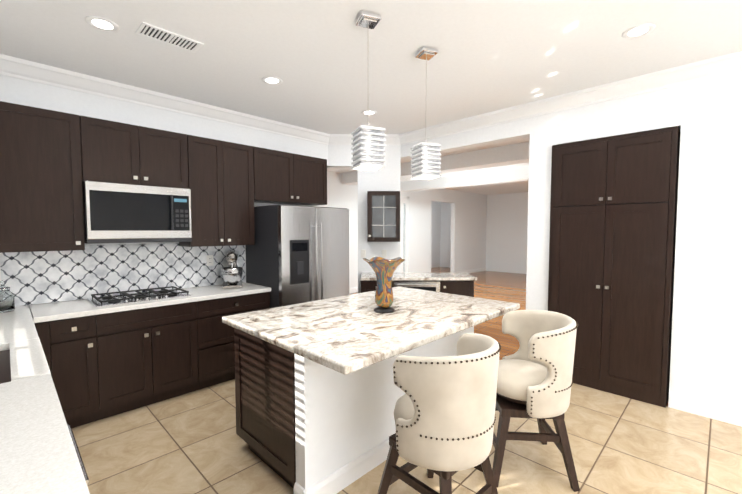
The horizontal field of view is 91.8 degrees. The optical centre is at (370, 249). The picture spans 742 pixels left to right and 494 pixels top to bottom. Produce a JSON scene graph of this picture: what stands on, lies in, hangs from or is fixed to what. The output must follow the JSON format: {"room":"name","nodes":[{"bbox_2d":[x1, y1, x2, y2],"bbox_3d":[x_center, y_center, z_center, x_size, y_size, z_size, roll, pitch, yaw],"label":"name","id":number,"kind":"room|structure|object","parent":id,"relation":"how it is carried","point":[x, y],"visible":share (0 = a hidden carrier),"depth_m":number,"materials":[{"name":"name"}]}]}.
{"room":"kitchen","nodes":[
{"label":"kitchen","id":0,"kind":"room"},
{"bbox_2d":[0,72,741,408],"bbox_3d":[2.566,-0.222,6.128,12.400,2.870,13.650,3,4,44],"label":"wall","id":1,"kind":"structure","parent":0,"point":[452,230],"depth_m":3.32,"materials":[{"name":"paint"}]},
{"bbox_2d":[0,101,84,252],"bbox_3d":[-2.650,-0.532,2.839,0.328,1.090,0.548,3,4,44],"label":"upper cabinet","id":2,"kind":"object","parent":1,"relation":"attached to","point":[51,161],"depth_m":2.75,"materials":[{"name":"brown wood"}]},
{"bbox_2d":[0,243,245,305],"bbox_3d":[-2.361,0.194,3.401,0.011,0.478,2.469,3,4,44],"label":"tile backsplash","id":3,"kind":"structure","parent":1,"relation":"attached to","point":[38,277],"depth_m":3.33,"materials":[{"name":"white tile"}]},
{"bbox_2d":[206,255,213,265],"bbox_3d":[-1.779,0.125,3.976,0.008,0.116,0.074,3,4,44],"label":"electrical outlet plate","id":4,"kind":"object","parent":3,"relation":"attached to","point":[209,258],"visible":1,"depth_m":3.97,"materials":[{"name":"plastic"}]},
{"bbox_2d":[84,116,191,188],"bbox_3d":[-2.173,-0.840,3.310,0.328,0.525,0.810,3,4,44],"label":"upper cabinet","id":5,"kind":"object","parent":1,"relation":"attached to","point":[114,152],"depth_m":3.17,"materials":[{"name":"brown wood"}]},
{"bbox_2d":[82,181,191,243],"bbox_3d":[-2.132,-0.317,3.297,0.440,0.503,0.800,3,4,44],"label":"microwave","id":6,"kind":"object","parent":5,"relation":"attached to","point":[120,213],"visible":1,"depth_m":3.13,"materials":[{"name":"metal"}]},
{"bbox_2d":[179,135,259,246],"bbox_3d":[-1.626,-0.586,3.881,0.328,1.090,0.749,3,4,44],"label":"upper cabinet","id":7,"kind":"object","parent":1,"relation":"attached to","point":[225,189],"depth_m":3.74,"materials":[{"name":"brown wood"}]},
{"bbox_2d":[260,148,326,204],"bbox_3d":[-1.048,-0.867,4.456,0.328,0.590,1.029,3,4,44],"label":"upper cabinet","id":8,"kind":"object","parent":1,"relation":"attached to","point":[285,177],"depth_m":4.33,"materials":[{"name":"brown wood"}]},
{"bbox_2d":[349,287,357,293],"bbox_3d":[-1.281,1.054,7.976,0.016,0.130,4.200,3,4,44],"label":"baseboard","id":9,"kind":"structure","parent":1,"relation":"attached to","point":[351,290],"depth_m":8.83,"materials":[{"name":"paint"}]},
{"bbox_2d":[361,250,365,257],"bbox_3d":[-0.111,0.065,5.184,0.070,0.115,0.012,0,3,-1],"label":"switch plate","id":10,"kind":"object","parent":1,"relation":"attached to","point":[363,253],"visible":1,"depth_m":5.18,"materials":[{"name":"plastic"}]},
{"bbox_2d":[0,51,741,144],"bbox_3d":[1.065,-1.348,1.357,7.650,0.128,4.530,3,4,44],"label":"crown molding","id":11,"kind":"structure","parent":1,"relation":"attached to","point":[706,69],"depth_m":3.44,"materials":[{"name":"paint"}]},
{"bbox_2d":[367,191,399,241],"bbox_3d":[0.171,-0.448,4.984,0.440,0.680,0.362,0,3,-1],"label":"upper cabinet","id":12,"kind":"object","parent":1,"relation":"attached to","point":[383,216],"visible":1,"depth_m":4.83,"materials":[{"name":"brown wood"}]},
{"bbox_2d":[382,250,386,257],"bbox_3d":[0.189,0.064,5.186,0.070,0.115,0.012,0,3,-1],"label":"switch plate","id":13,"kind":"object","parent":1,"relation":"attached to","point":[384,253],"visible":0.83,"depth_m":5.18,"materials":[{"name":"plastic"}]},
{"bbox_2d":[400,196,408,272],"bbox_3d":[0.589,-0.234,9.929,0.100,2.500,1.300,3,4,44],"label":"wall","id":14,"kind":"structure","parent":1,"relation":"attached to","point":[404,222],"depth_m":10.26,"materials":[{"name":"paint"}]},
{"bbox_2d":[458,267,485,273],"bbox_3d":[3.605,0.796,12.947,0.016,0.130,2.250,3,4,44],"label":"baseboard","id":15,"kind":"structure","parent":1,"relation":"attached to","point":[479,269],"depth_m":13.11,"materials":[{"name":"paint"}]},
{"bbox_2d":[668,392,741,426],"bbox_3d":[3.970,1.376,1.768,3.880,0.130,0.016,3,4,44],"label":"baseboard","id":16,"kind":"structure","parent":1,"relation":"attached to","point":[719,412],"depth_m":2.95,"materials":[{"name":"paint"}]},
{"bbox_2d":[0,0,741,194],"bbox_3d":[2.548,-1.704,6.033,12.400,0.100,13.700,3,4,44],"label":"ceiling","id":17,"kind":"structure","parent":0,"point":[493,55],"depth_m":2.68,"materials":[{"name":"paint"}]},
{"bbox_2d":[85,16,119,31],"bbox_3d":[-1.745,-1.460,2.338,0.184,0.004,0.184,3,4,44],"label":"recessed light","id":18,"kind":"object","parent":17,"relation":"in","point":[102,24],"visible":1,"depth_m":2.33,"materials":[{"name":"paint"}]},
{"bbox_2d":[136,22,203,52],"bbox_3d":[-1.396,-1.467,2.507,0.180,0.008,0.380,3,4,44],"label":"ceiling vent","id":19,"kind":"object","parent":17,"relation":"in","point":[147,30],"visible":0.98,"depth_m":2.50,"materials":[{"name":"metal"}]},
{"bbox_2d":[261,76,282,84],"bbox_3d":[-0.883,-1.506,3.214,0.184,0.004,0.184,3,4,44],"label":"recessed light","id":20,"kind":"object","parent":17,"relation":"in","point":[271,80],"visible":1,"depth_m":3.21,"materials":[{"name":"paint"}]},
{"bbox_2d":[351,10,385,170],"bbox_3d":[-0.019,-0.990,2.293,0.175,0.938,0.169,-1,3,-20],"label":"pendant light","id":21,"kind":"object","parent":17,"relation":"hanging from","point":[369,145],"visible":1,"depth_m":2.25,"materials":[{"name":"white glass"}]},
{"bbox_2d":[361,110,376,114],"bbox_3d":[-0.021,-1.551,4.091,0.184,0.004,0.184,3,4,44],"label":"recessed light","id":22,"kind":"object","parent":17,"relation":"in","point":[371,112],"visible":0.92,"depth_m":4.08,"materials":[{"name":"paint"}]},
{"bbox_2d":[410,46,440,179],"bbox_3d":[0.416,-1.012,2.721,0.175,0.938,0.169,-1,3,-20],"label":"pendant light","id":23,"kind":"object","parent":17,"relation":"hanging from","point":[426,158],"visible":1,"depth_m":2.67,"materials":[{"name":"white glass"}]},
{"bbox_2d":[342,142,528,191],"bbox_3d":[3.749,-1.517,5.803,10.050,0.250,2.440,3,4,44],"label":"ceiling beams","id":24,"kind":"structure","parent":17,"relation":"attached to","point":[513,154],"depth_m":7.18,"materials":[{"name":"paint"}]},
{"bbox_2d":[622,23,654,38],"bbox_3d":[1.797,-1.465,2.420,0.184,0.004,0.184,3,4,44],"label":"recessed light","id":25,"kind":"object","parent":17,"relation":"in","point":[640,30],"visible":1,"depth_m":2.42,"materials":[{"name":"paint"}]},
{"bbox_2d":[72,379,741,493],"bbox_3d":[0.966,1.498,1.440,8.000,0.080,4.700,3,4,44],"label":"floor","id":26,"kind":"structure","parent":0,"point":[191,443],"depth_m":2.45,"materials":[{"name":"beige tile"}]},
{"bbox_2d":[31,314,112,427],"bbox_3d":[-2.454,0.940,2.923,0.598,0.880,0.416,3,4,44],"label":"base cabinet","id":27,"kind":"object","parent":26,"relation":"on","point":[106,362],"depth_m":2.75,"materials":[{"name":"brown wood"}]},
{"bbox_2d":[76,443,89,484],"bbox_3d":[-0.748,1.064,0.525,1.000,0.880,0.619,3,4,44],"label":"base cabinet","id":28,"kind":"object","parent":26,"relation":"on","point":[76,443],"depth_m":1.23,"materials":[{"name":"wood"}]},
{"bbox_2d":[0,305,89,493],"bbox_3d":[-1.712,0.556,1.444,3.697,0.040,0.617,3,4,44],"label":"countertop","id":29,"kind":"structure","parent":28,"relation":"on","point":[39,454],"depth_m":1.13,"materials":[{"name":"white stone"}]},
{"bbox_2d":[0,349,11,380],"bbox_3d":[-1.842,0.663,1.590,0.744,0.212,0.384,3,4,44],"label":"sink","id":30,"kind":"object","parent":29,"relation":"in","point":[3,352],"depth_m":1.73,"materials":[{"name":"grey metal"}]},
{"bbox_2d":[0,280,14,312],"bbox_3d":[-2.773,0.352,2.712,0.120,0.235,0.120,3,4,44],"label":"glass jar","id":31,"kind":"object","parent":29,"relation":"on","point":[7,300],"visible":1,"depth_m":2.69,"materials":[{"name":"clear glass"}]},
{"bbox_2d":[109,302,200,415],"bbox_3d":[-2.111,0.922,3.272,0.598,0.880,0.812,3,4,44],"label":"base cabinet","id":32,"kind":"object","parent":26,"relation":"on","point":[155,354],"depth_m":3.10,"materials":[{"name":"brown wood"}]},
{"bbox_2d":[29,282,270,321],"bbox_3d":[-1.939,0.455,3.402,0.627,0.040,1.856,3,4,44],"label":"countertop","id":33,"kind":"structure","parent":32,"relation":"on","point":[82,308],"depth_m":3.01,"materials":[{"name":"white stone"}]},
{"bbox_2d":[87,286,191,307],"bbox_3d":[-2.085,0.418,3.260,0.480,0.046,0.720,3,4,44],"label":"cooktop","id":34,"kind":"object","parent":33,"relation":"in","point":[127,298],"visible":1,"depth_m":3.17,"materials":[{"name":"metal"}]},
{"bbox_2d":[221,250,242,288],"bbox_3d":[-1.505,0.209,3.904,0.432,0.396,0.312,3,4,44],"label":"stand mixer","id":35,"kind":"object","parent":33,"relation":"on","point":[232,272],"visible":1,"depth_m":3.76,"materials":[{"name":"metal"}]},
{"bbox_2d":[201,290,270,388],"bbox_3d":[-1.585,0.894,3.807,0.598,0.880,0.815,3,4,44],"label":"base cabinet","id":36,"kind":"object","parent":26,"relation":"on","point":[217,338],"depth_m":3.51,"materials":[{"name":"brown wood"}]},
{"bbox_2d":[246,204,348,307],"bbox_3d":[-0.853,0.407,4.322,0.852,1.800,0.940,3,4,44],"label":"fridge","id":37,"kind":"object","parent":26,"relation":"on","point":[296,254],"visible":0.6,"depth_m":3.96,"materials":[{"name":"silver metal"}]},
{"bbox_2d":[234,330,473,493],"bbox_3d":[-0.020,0.942,2.885,0.882,0.881,1.860,3,4,44],"label":"kitchen island","id":38,"kind":"object","parent":26,"relation":"on","point":[319,393],"depth_m":2.17,"materials":[{"name":"paint"}]},
{"bbox_2d":[222,286,519,377],"bbox_3d":[0.093,0.483,2.748,1.310,0.048,1.925,3,4,44],"label":"island countertop","id":39,"kind":"structure","parent":38,"relation":"on","point":[345,335],"depth_m":2.33,"materials":[{"name":"white stone"}]},
{"bbox_2d":[363,257,404,312],"bbox_3d":[0.105,0.262,2.685,0.311,0.396,0.304,3,4,44],"label":"vase","id":40,"kind":"object","parent":39,"relation":"on","point":[384,269],"visible":1,"depth_m":2.62,"materials":[{"name":"multicoloured glass"}]},
{"bbox_2d":[377,333,500,493],"bbox_3d":[0.365,0.946,1.876,0.573,0.987,0.601,3,4,44],"label":"stool","id":41,"kind":"object","parent":26,"relation":"on","point":[444,415],"visible":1,"depth_m":1.63,"materials":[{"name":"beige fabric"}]},
{"bbox_2d":[492,310,579,491],"bbox_3d":[0.993,0.922,2.352,0.708,0.988,0.708,3,4,44],"label":"stool","id":42,"kind":"object","parent":26,"relation":"on","point":[535,373],"visible":1,"depth_m":2.17,"materials":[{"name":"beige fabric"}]},
{"bbox_2d":[349,267,668,405],"bbox_3d":[3.669,1.193,7.327,12.400,0.079,10.500,3,4,44],"label":"floor","id":43,"kind":"structure","parent":0,"point":[503,286],"depth_m":8.77,"materials":[{"name":"brown wood"}]},
{"bbox_2d":[360,272,476,296],"bbox_3d":[0.617,0.813,4.938,1.510,0.925,0.594,0,3,-1],"label":"base cabinet","id":44,"kind":"object","parent":43,"relation":"on","point":[459,283],"depth_m":4.67,"materials":[{"name":"brown wood"}]},
{"bbox_2d":[548,126,679,407],"bbox_3d":[2.409,0.146,3.606,0.980,2.395,0.692,3,4,44],"label":"pantry cabinet","id":45,"kind":"object","parent":43,"relation":"on","point":[613,217],"visible":0.9,"depth_m":3.30,"materials":[{"name":"espresso wood"},{"name":"brushed nickel metal"}]}
]}

